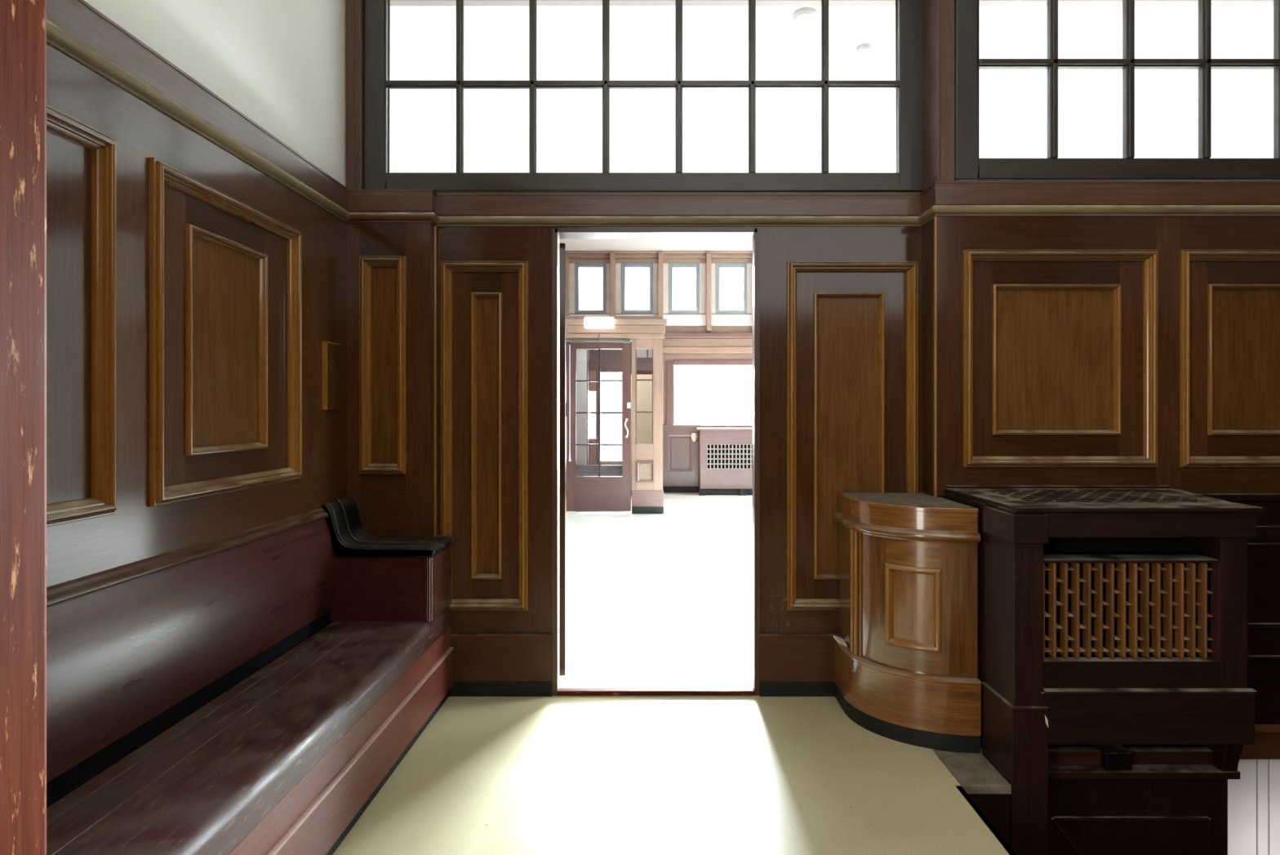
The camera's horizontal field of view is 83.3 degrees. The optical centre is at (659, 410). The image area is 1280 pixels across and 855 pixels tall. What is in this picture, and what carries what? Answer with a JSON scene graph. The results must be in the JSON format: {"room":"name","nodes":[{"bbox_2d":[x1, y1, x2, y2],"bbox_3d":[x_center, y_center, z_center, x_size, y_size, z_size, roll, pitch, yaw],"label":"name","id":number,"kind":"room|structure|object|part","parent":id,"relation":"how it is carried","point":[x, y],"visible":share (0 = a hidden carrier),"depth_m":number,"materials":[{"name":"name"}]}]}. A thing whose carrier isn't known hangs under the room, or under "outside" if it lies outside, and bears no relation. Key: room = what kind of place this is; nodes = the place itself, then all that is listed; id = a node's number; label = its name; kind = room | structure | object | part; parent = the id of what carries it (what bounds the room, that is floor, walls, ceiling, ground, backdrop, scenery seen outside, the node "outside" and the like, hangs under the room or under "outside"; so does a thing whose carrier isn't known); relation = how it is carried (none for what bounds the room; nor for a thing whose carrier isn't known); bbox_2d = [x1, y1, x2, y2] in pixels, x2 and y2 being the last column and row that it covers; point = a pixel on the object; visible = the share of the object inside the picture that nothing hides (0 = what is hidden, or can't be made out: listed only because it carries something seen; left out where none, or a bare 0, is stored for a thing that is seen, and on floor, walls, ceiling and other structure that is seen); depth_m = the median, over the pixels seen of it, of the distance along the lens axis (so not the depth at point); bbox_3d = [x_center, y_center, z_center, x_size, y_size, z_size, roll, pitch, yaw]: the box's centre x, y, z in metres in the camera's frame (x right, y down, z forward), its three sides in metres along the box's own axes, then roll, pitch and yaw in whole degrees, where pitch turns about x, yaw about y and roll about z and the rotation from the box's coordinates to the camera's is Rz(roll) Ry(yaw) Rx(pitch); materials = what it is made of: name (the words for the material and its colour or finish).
{"room":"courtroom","nodes":[
{"label":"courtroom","id":0,"kind":"room"},
{"bbox_2d":[46,0,350,622],"bbox_3d":[-1.536,-0.700,1.968,0.328,4.000,2.836,0,0,0],"label":"wall","id":1,"kind":"structure","parent":0,"point":[197,215],"depth_m":2.14,"materials":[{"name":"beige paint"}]},
{"bbox_3d":[-1.394,-0.214,1.428,0.040,0.959,0.816,0,0,0],"label":"panel molding","id":2,"kind":"part","parent":1,"relation":"part of","materials":[{"name":"brown wood"}]},
{"bbox_3d":[-1.386,-0.863,2.061,0.028,0.046,2.321,0,0,0],"label":"bead rail","id":3,"kind":"part","parent":1,"relation":"part of","materials":[{"name":"brown wood"}]},
{"bbox_3d":[-1.394,-0.214,2.377,0.040,0.959,0.808,0,0,0],"label":"panel molding","id":4,"kind":"part","parent":1,"relation":"part of","materials":[{"name":"brown wood"}]},
{"bbox_3d":[-1.413,-0.210,2.360,0.027,0.694,0.430,0,0,0],"label":"molding","id":5,"kind":"part","parent":1,"relation":"part of","materials":[{"name":"brown wood"}]},
{"bbox_2d":[322,341,340,409],"bbox_3d":[-1.392,-0.145,3.049,0.018,0.284,0.130,0,0,0],"label":"cover plate","id":6,"kind":"object","parent":1,"relation":"attached to","point":[331,350],"visible":1,"depth_m":3.03,"materials":[{"name":"brown wood"}]},
{"bbox_2d":[346,189,435,537],"bbox_3d":[-1.214,0.157,3.240,0.432,2.287,0.092,0,0,0],"label":"wall","id":7,"kind":"structure","parent":0,"point":[390,232],"depth_m":3.22,"materials":[{"name":"brown wood"}]},
{"bbox_3d":[-1.238,-0.202,3.215,0.207,0.975,0.040,0,0,0],"label":"panel molding","id":8,"kind":"part","parent":7,"relation":"part of","materials":[{"name":"brown wood"}]},
{"bbox_3d":[-1.199,-0.863,3.207,0.402,0.046,0.028,0,0,0],"label":"bead rail","id":9,"kind":"part","parent":7,"relation":"part of","materials":[{"name":"brown wood"}]},
{"bbox_2d":[565,315,666,513],"bbox_3d":[-1.955,0.059,10.175,4.097,2.491,2.422,0,0,0],"label":"wall","id":10,"kind":"structure","parent":0,"point":[645,333],"depth_m":9.04,"materials":[{"name":"brown wood"}]},
{"bbox_2d":[565,333,631,511],"bbox_3d":[-0.773,0.158,9.028,0.831,2.233,0.112,0,0,0],"label":"door","id":11,"kind":"structure","parent":10,"relation":"in","point":[584,493],"depth_m":9.04,"materials":[{"name":"brown wood"}]},
{"bbox_3d":[-0.748,-0.872,9.005,0.766,0.174,0.067,0,0,0],"label":"closer rod","id":12,"kind":"part","parent":11,"relation":"part of","materials":[{"name":"metal"}]},
{"bbox_3d":[-0.412,0.224,9.011,0.052,0.244,0.055,0,0,0],"label":"pull handle","id":13,"kind":"part","parent":11,"relation":"part of","materials":[{"name":"metal"}]},
{"bbox_3d":[-0.385,-0.061,9.033,0.047,0.075,0.012,0,0,0],"label":"lock plate","id":14,"kind":"part","parent":11,"relation":"part of","materials":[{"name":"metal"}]},
{"bbox_2d":[584,316,613,328],"bbox_3d":[-0.746,-1.086,8.920,0.361,0.130,0.092,0,0,0],"label":"exit light","id":15,"kind":"object","parent":10,"relation":"attached to","point":[589,322],"visible":1,"depth_m":8.87,"materials":[{"name":"white plastic"}]},
{"bbox_3d":[-1.953,-1.021,8.999,4.093,0.236,0.070,0,0,0],"label":"cornice","id":16,"kind":"part","parent":10,"relation":"part of","materials":[{"name":"brown wood"}]},
{"bbox_3d":[-0.229,0.375,11.061,0.421,1.850,0.050,0,0,0],"label":"cream panel","id":17,"kind":"part","parent":10,"relation":"part of","materials":[{"name":"paint"}]},
{"bbox_2d":[635,348,653,444],"bbox_3d":[-0.189,-0.173,9.066,0.220,1.194,0.055,0,0,0],"label":"window","id":18,"kind":"structure","parent":10,"relation":"in","point":[636,348],"depth_m":9.04,"materials":[{"name":"red wood"}]},
{"bbox_3d":[-0.173,0.770,9.021,0.220,0.267,0.025,0,0,0],"label":"square molding","id":19,"kind":"part","parent":10,"relation":"part of","materials":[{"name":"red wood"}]},
{"bbox_3d":[-0.145,1.108,9.028,0.401,0.204,0.012,0,0,0],"label":"skirting","id":20,"kind":"part","parent":10,"relation":"part of","materials":[{"name":"red wood"}]},
{"bbox_2d":[559,492,752,680],"bbox_3d":[1.000,1.330,7.501,10.000,0.060,8.171,0,0,0],"label":"floor","id":21,"kind":"structure","parent":0,"point":[668,595],"depth_m":5.18,"materials":[{"name":"plastic"}]},
{"bbox_2d":[697,427,752,495],"bbox_3d":[1.810,0.788,11.145,2.440,1.025,0.403,0,0,0],"label":"radiator cover","id":22,"kind":"object","parent":21,"relation":"on","point":[725,454],"visible":0.41,"depth_m":10.97,"materials":[{"name":"pink wood"}]},
{"bbox_2d":[706,444,752,468],"bbox_3d":[1.763,0.706,10.985,2.095,0.400,0.016,0,0,0],"label":"lattice grille","id":23,"kind":"object","parent":22,"relation":"attached to","point":[710,448],"depth_m":10.98,"materials":[{"name":"brown metal"}]},
{"bbox_2d":[565,250,752,492],"bbox_3d":[1.000,-0.603,11.366,10.000,3.805,0.280,0,0,0],"label":"wall","id":24,"kind":"structure","parent":0,"point":[707,335],"depth_m":11.36,"materials":[{"name":"brown wood"}]},
{"bbox_2d":[574,262,606,313],"bbox_3d":[-1.089,-1.931,11.421,0.495,0.800,0.090,0,0,0],"label":"window","id":25,"kind":"structure","parent":24,"relation":"in","point":[577,265],"depth_m":11.38,"materials":[{"name":"grey paint"}]},
{"bbox_2d":[621,262,653,313],"bbox_3d":[-0.351,-1.931,11.421,0.505,0.800,0.090,0,0,0],"label":"window","id":26,"kind":"structure","parent":24,"relation":"in","point":[624,265],"depth_m":11.38,"materials":[{"name":"grey paint"}]},
{"bbox_3d":[1.000,-2.455,11.336,10.000,0.099,0.099,0,0,0],"label":"frieze rail","id":27,"kind":"part","parent":24,"relation":"part of","materials":[{"name":"brown wood"}]},
{"bbox_3d":[0.025,-1.425,11.351,3.003,0.180,0.070,0,0,0],"label":"sloping sill","id":28,"kind":"part","parent":24,"relation":"part of","materials":[{"name":"white paint"}]},
{"bbox_3d":[0.332,0.673,11.349,0.386,0.574,0.014,0,0,0],"label":"panel molding","id":29,"kind":"part","parent":24,"relation":"part of","materials":[{"name":"red wood"}]},
{"bbox_2d":[668,262,699,313],"bbox_3d":[0.391,-1.931,11.421,0.485,0.800,0.090,0,0,0],"label":"window","id":30,"kind":"structure","parent":24,"relation":"in","point":[696,265],"depth_m":11.38,"materials":[{"name":"grey paint"}]},
{"bbox_2d":[690,432,697,441],"bbox_3d":[0.549,0.427,11.296,0.110,0.141,0.110,0,0,0],"label":"wall lamp","id":31,"kind":"object","parent":24,"relation":"attached to","point":[694,436],"visible":1,"depth_m":11.26,"materials":[{"name":"white glass"}]},
{"bbox_3d":[3.025,-1.178,11.341,5.950,0.079,0.090,0,0,0],"label":"red molding","id":32,"kind":"part","parent":24,"relation":"part of","materials":[{"name":"brown wood"}]},
{"bbox_2d":[666,360,752,426],"bbox_3d":[1.584,-0.260,11.409,2.952,1.066,0.126,0,0,0],"label":"window","id":33,"kind":"structure","parent":24,"relation":"in","point":[669,365],"depth_m":11.35,"materials":[{"name":"red wood"}]},
{"bbox_2d":[715,262,746,313],"bbox_3d":[1.139,-1.931,11.421,0.495,0.800,0.090,0,0,0],"label":"window","id":34,"kind":"structure","parent":24,"relation":"in","point":[744,265],"depth_m":11.38,"materials":[{"name":"grey paint"}]},
{"bbox_2d":[332,695,1016,854],"bbox_3d":[1.300,1.330,0.343,5.800,0.061,5.886,0,0,0],"label":"floor","id":35,"kind":"structure","parent":0,"point":[553,775],"depth_m":2.50,"materials":[{"name":"tile"}]},
{"bbox_2d":[0,0,46,854],"bbox_3d":[-1.091,-0.700,0.725,0.657,4.000,0.350,0,0,0],"label":"post","id":36,"kind":"object","parent":35,"relation":"on","point":[23,23],"depth_m":0.86,"materials":[{"name":"brown wood"}]},
{"bbox_2d":[46,496,455,854],"bbox_3d":[-1.171,0.840,2.094,0.482,0.920,2.379,0,0,0],"label":"bench","id":37,"kind":"object","parent":35,"relation":"on","point":[206,697],"visible":1,"depth_m":2.04,"materials":[{"name":"brown wood"}]},
{"bbox_3d":[-1.373,0.636,1.952,0.053,0.387,2.095,0,0,0],"label":"backrest","id":38,"kind":"part","parent":37,"relation":"part of","materials":[{"name":"brown wood"}]},
{"bbox_3d":[-1.153,0.929,2.094,0.415,0.098,2.379,0,0,0],"label":"seat","id":39,"kind":"part","parent":37,"relation":"part of","materials":[{"name":"brown wood"}]},
{"bbox_3d":[-0.957,1.117,2.094,0.041,0.275,2.379,0,0,0],"label":"panel","id":40,"kind":"part","parent":37,"relation":"part of","materials":[{"name":"brown wood"}]},
{"bbox_3d":[-1.171,0.500,3.098,0.482,0.230,0.240,0,0,0],"label":"armrest","id":41,"kind":"part","parent":37,"relation":"part of","materials":[{"name":"black leather"}]},
{"bbox_3d":[-1.169,0.746,3.135,0.441,0.272,0.298,0,0,0],"label":"panel","id":42,"kind":"part","parent":37,"relation":"part of","materials":[{"name":"brown wood"}]},
{"bbox_2d":[557,680,754,695],"bbox_3d":[-0.015,1.300,3.344,0.915,0.041,0.141,0,0,0],"label":"threshold","id":43,"kind":"object","parent":35,"relation":"on","point":[566,687],"visible":0.95,"depth_m":3.30,"materials":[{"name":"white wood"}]},
{"bbox_3d":[-0.015,1.301,3.365,0.915,0.038,0.099,0,0,0],"label":"sill plate","id":44,"kind":"part","parent":43,"relation":"part of","materials":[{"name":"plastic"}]},
{"bbox_2d":[832,492,981,752],"bbox_3d":[1.003,0.838,3.003,0.433,0.925,0.565,0,0,0],"label":"base cabinet","id":45,"kind":"object","parent":35,"relation":"on","point":[905,651],"visible":1,"depth_m":2.82,"materials":[{"name":"brown wood"}]},
{"bbox_3d":[0.826,0.764,3.023,0.018,0.528,0.075,0,0,-13],"label":"molding","id":46,"kind":"part","parent":45,"relation":"part of","materials":[{"name":"brown wood"}]},
{"bbox_3d":[0.947,0.487,2.961,0.214,0.046,0.703,0,0,-36],"label":"bead molding","id":47,"kind":"part","parent":45,"relation":"part of","materials":[{"name":"brown wood"}]},
{"bbox_3d":[0.992,0.773,2.818,0.211,0.322,0.035,0,0,32],"label":"panel molding","id":48,"kind":"part","parent":45,"relation":"part of","materials":[{"name":"brown wood"}]},
{"bbox_2d":[346,0,1279,759],"bbox_3d":[1.000,-0.605,3.240,10.000,4.190,0.356,0,0,0],"label":"wall","id":49,"kind":"structure","parent":0,"point":[837,276],"depth_m":3.26,"materials":[{"name":"brown wood"}]},
{"bbox_3d":[-0.799,0.116,3.280,0.397,1.591,0.040,0,0,0],"label":"panel molding","id":50,"kind":"part","parent":49,"relation":"part of","materials":[{"name":"brown wood"}]},
{"bbox_3d":[-0.793,0.117,3.298,0.140,1.314,0.027,0,0,0],"label":"molding","id":51,"kind":"part","parent":49,"relation":"part of","materials":[{"name":"brown wood"}]},
{"bbox_3d":[-0.722,1.127,3.277,0.466,0.215,0.022,0,0,0],"label":"skirting","id":52,"kind":"part","parent":49,"relation":"part of","materials":[{"name":"brown wood"}]},
{"bbox_2d":[560,243,565,675],"bbox_3d":[-0.556,0.235,3.869,0.052,2.070,0.882,0,0,-10],"label":"door","id":53,"kind":"structure","parent":49,"relation":"in","point":[562,246],"depth_m":3.44,"materials":[{"name":"brown wood"}]},
{"bbox_3d":[-0.570,0.240,3.851,0.047,2.000,0.853,0,0,-13],"label":"panel","id":54,"kind":"part","parent":53,"relation":"part of","materials":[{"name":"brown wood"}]},
{"bbox_2d":[364,0,922,191],"bbox_3d":[-0.069,-1.688,3.303,2.559,1.381,0.050,0,0,0],"label":"window","id":55,"kind":"structure","parent":49,"relation":"in","point":[908,84],"depth_m":3.28,"materials":[{"name":"black wood"}]},
{"bbox_3d":[1.390,-1.695,3.259,5.620,1.456,0.318,0,0,0],"label":"window casing","id":56,"kind":"part","parent":49,"relation":"part of","materials":[{"name":"brown wood"}]},
{"bbox_3d":[0.087,-0.863,3.240,2.225,0.046,0.092,0,0,0],"label":"bead rail","id":57,"kind":"part","parent":49,"relation":"part of","materials":[{"name":"brown wood"}]},
{"bbox_3d":[0.659,1.127,3.277,0.402,0.215,0.022,0,0,0],"label":"skirting","id":58,"kind":"part","parent":49,"relation":"part of","materials":[{"name":"brown wood"}]},
{"bbox_3d":[0.870,0.117,3.298,0.323,1.314,0.027,0,0,0],"label":"molding","id":59,"kind":"part","parent":49,"relation":"part of","materials":[{"name":"brown wood"}]},
{"bbox_3d":[0.881,0.116,3.280,0.597,1.591,0.040,0,0,0],"label":"panel molding","id":60,"kind":"part","parent":49,"relation":"part of","materials":[{"name":"brown wood"}]},
{"bbox_3d":[1.725,-0.219,3.124,0.555,0.655,0.027,0,0,0],"label":"molding","id":61,"kind":"part","parent":49,"relation":"part of","materials":[{"name":"brown wood"}]},
{"bbox_3d":[1.733,-0.223,3.106,0.836,0.939,0.040,0,0,0],"label":"panel molding","id":62,"kind":"part","parent":49,"relation":"part of","materials":[{"name":"brown wood"}]},
{"bbox_3d":[2.686,-0.863,3.185,3.028,0.046,0.202,0,0,0],"label":"bead rail","id":63,"kind":"part","parent":49,"relation":"part of","materials":[{"name":"brown wood"}]},
{"bbox_2d":[954,0,1279,181],"bbox_3d":[2.533,-1.692,3.123,2.502,1.398,0.060,0,0,0],"label":"window","id":64,"kind":"structure","parent":49,"relation":"in","point":[968,166],"depth_m":3.10,"materials":[{"name":"black wood"}]},
{"bbox_3d":[2.725,0.717,3.102,2.950,0.713,0.024,0,0,0],"label":"rail","id":65,"kind":"part","parent":49,"relation":"part of","materials":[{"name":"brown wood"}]},
{"bbox_3d":[2.672,-0.223,3.106,0.836,0.939,0.040,0,0,0],"label":"panel molding","id":66,"kind":"part","parent":49,"relation":"part of","materials":[{"name":"brown wood"}]},
{"bbox_3d":[2.660,-0.219,3.124,0.552,0.655,0.027,0,0,0],"label":"molding","id":67,"kind":"part","parent":49,"relation":"part of","materials":[{"name":"brown wood"}]},
{"bbox_2d":[389,0,1273,250],"bbox_3d":[1.000,-2.520,7.451,10.000,0.070,8.271,0,0,0],"label":"ceiling","id":68,"kind":"structure","parent":0,"point":[862,122],"depth_m":5.56,"materials":[{"name":"white paint"}]},
{"bbox_2d":[793,7,817,24],"bbox_3d":[0.921,-2.487,4.544,0.150,0.036,0.150,0,0,0],"label":"smoke detector","id":69,"kind":"object","parent":68,"relation":"attached to","point":[803,15],"visible":1,"depth_m":4.51,"materials":[{"name":"white plastic"}]},
{"bbox_3d":[1.000,-2.495,4.390,10.000,0.020,0.060,0,0,0],"label":"cornice","id":70,"kind":"part","parent":68,"relation":"part of","materials":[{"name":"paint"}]},
{"bbox_2d":[856,43,872,55],"bbox_3d":[1.417,-2.487,4.967,0.110,0.036,0.110,0,0,0],"label":"smoke detector","id":71,"kind":"object","parent":68,"relation":"attached to","point":[863,49],"visible":1,"depth_m":4.94,"materials":[{"name":"white plastic"}]},
{"bbox_2d":[1048,744,1244,854],"bbox_3d":[1.730,1.710,2.656,0.776,1.100,0.132,0,0,0],"label":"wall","id":72,"kind":"structure","parent":0,"point":[1104,799],"depth_m":2.62,"materials":[{"name":"brown wood"}]},
{"bbox_2d":[955,785,1014,853],"bbox_3d":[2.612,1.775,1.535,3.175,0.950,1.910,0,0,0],"label":"trim","id":73,"kind":"structure","parent":72,"relation":"attached to","point":[966,796],"depth_m":2.27,"materials":[{"name":"brown wood"}]},
{"bbox_2d":[1227,759,1279,854],"bbox_3d":[3.170,1.869,3.115,2.061,0.762,0.032,0,0,0],"label":"boards","id":74,"kind":"object","parent":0,"point":[1253,798],"visible":0.26,"depth_m":3.10,"materials":[{"name":"white wood"}]},
{"bbox_2d":[1263,154,1273,158],"bbox_3d":[6.050,-0.603,7.461,0.100,3.805,8.250,0,0,0],"label":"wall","id":75,"kind":"structure","parent":0,"point":[1271,156],"depth_m":7.06,"materials":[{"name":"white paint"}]},
{"bbox_3d":[2.622,2.255,2.007,3.155,0.010,2.815,0,0,0],"label":"floor","id":76,"kind":"structure","parent":0,"visible":0},
{"bbox_2d":[932,749,1011,844],"bbox_3d":[1.135,1.776,2.628,0.179,0.948,0.263,0,0,0],"label":"step","id":77,"kind":"structure","parent":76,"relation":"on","point":[989,790],"depth_m":2.51,"materials":[{"name":"grey stone"}]},
{"bbox_2d":[944,484,1263,854],"bbox_3d":[1.708,1.262,2.794,0.972,1.876,0.637,0,0,0],"label":"radiator cover","id":78,"kind":"object","parent":76,"relation":"on","point":[1110,621],"visible":0.98,"depth_m":2.52,"materials":[{"name":"brown wood"}]},
{"bbox_2d":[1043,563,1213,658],"bbox_3d":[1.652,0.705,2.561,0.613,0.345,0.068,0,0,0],"label":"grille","id":79,"kind":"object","parent":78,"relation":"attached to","point":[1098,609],"depth_m":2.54,"materials":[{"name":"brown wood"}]},
{"bbox_2d":[1043,554,1219,659],"bbox_3d":[1.653,0.704,2.572,0.626,0.360,0.106,0,0,0],"label":"grille","id":80,"kind":"object","parent":78,"relation":"attached to","point":[1122,605],"depth_m":2.54,"materials":[{"name":"brown wood"}]},
{"bbox_3d":[1.712,0.393,2.523,0.744,0.098,0.064,0,0,0],"label":"rail","id":81,"kind":"part","parent":78,"relation":"part of","materials":[{"name":"brown wood"}]}
]}

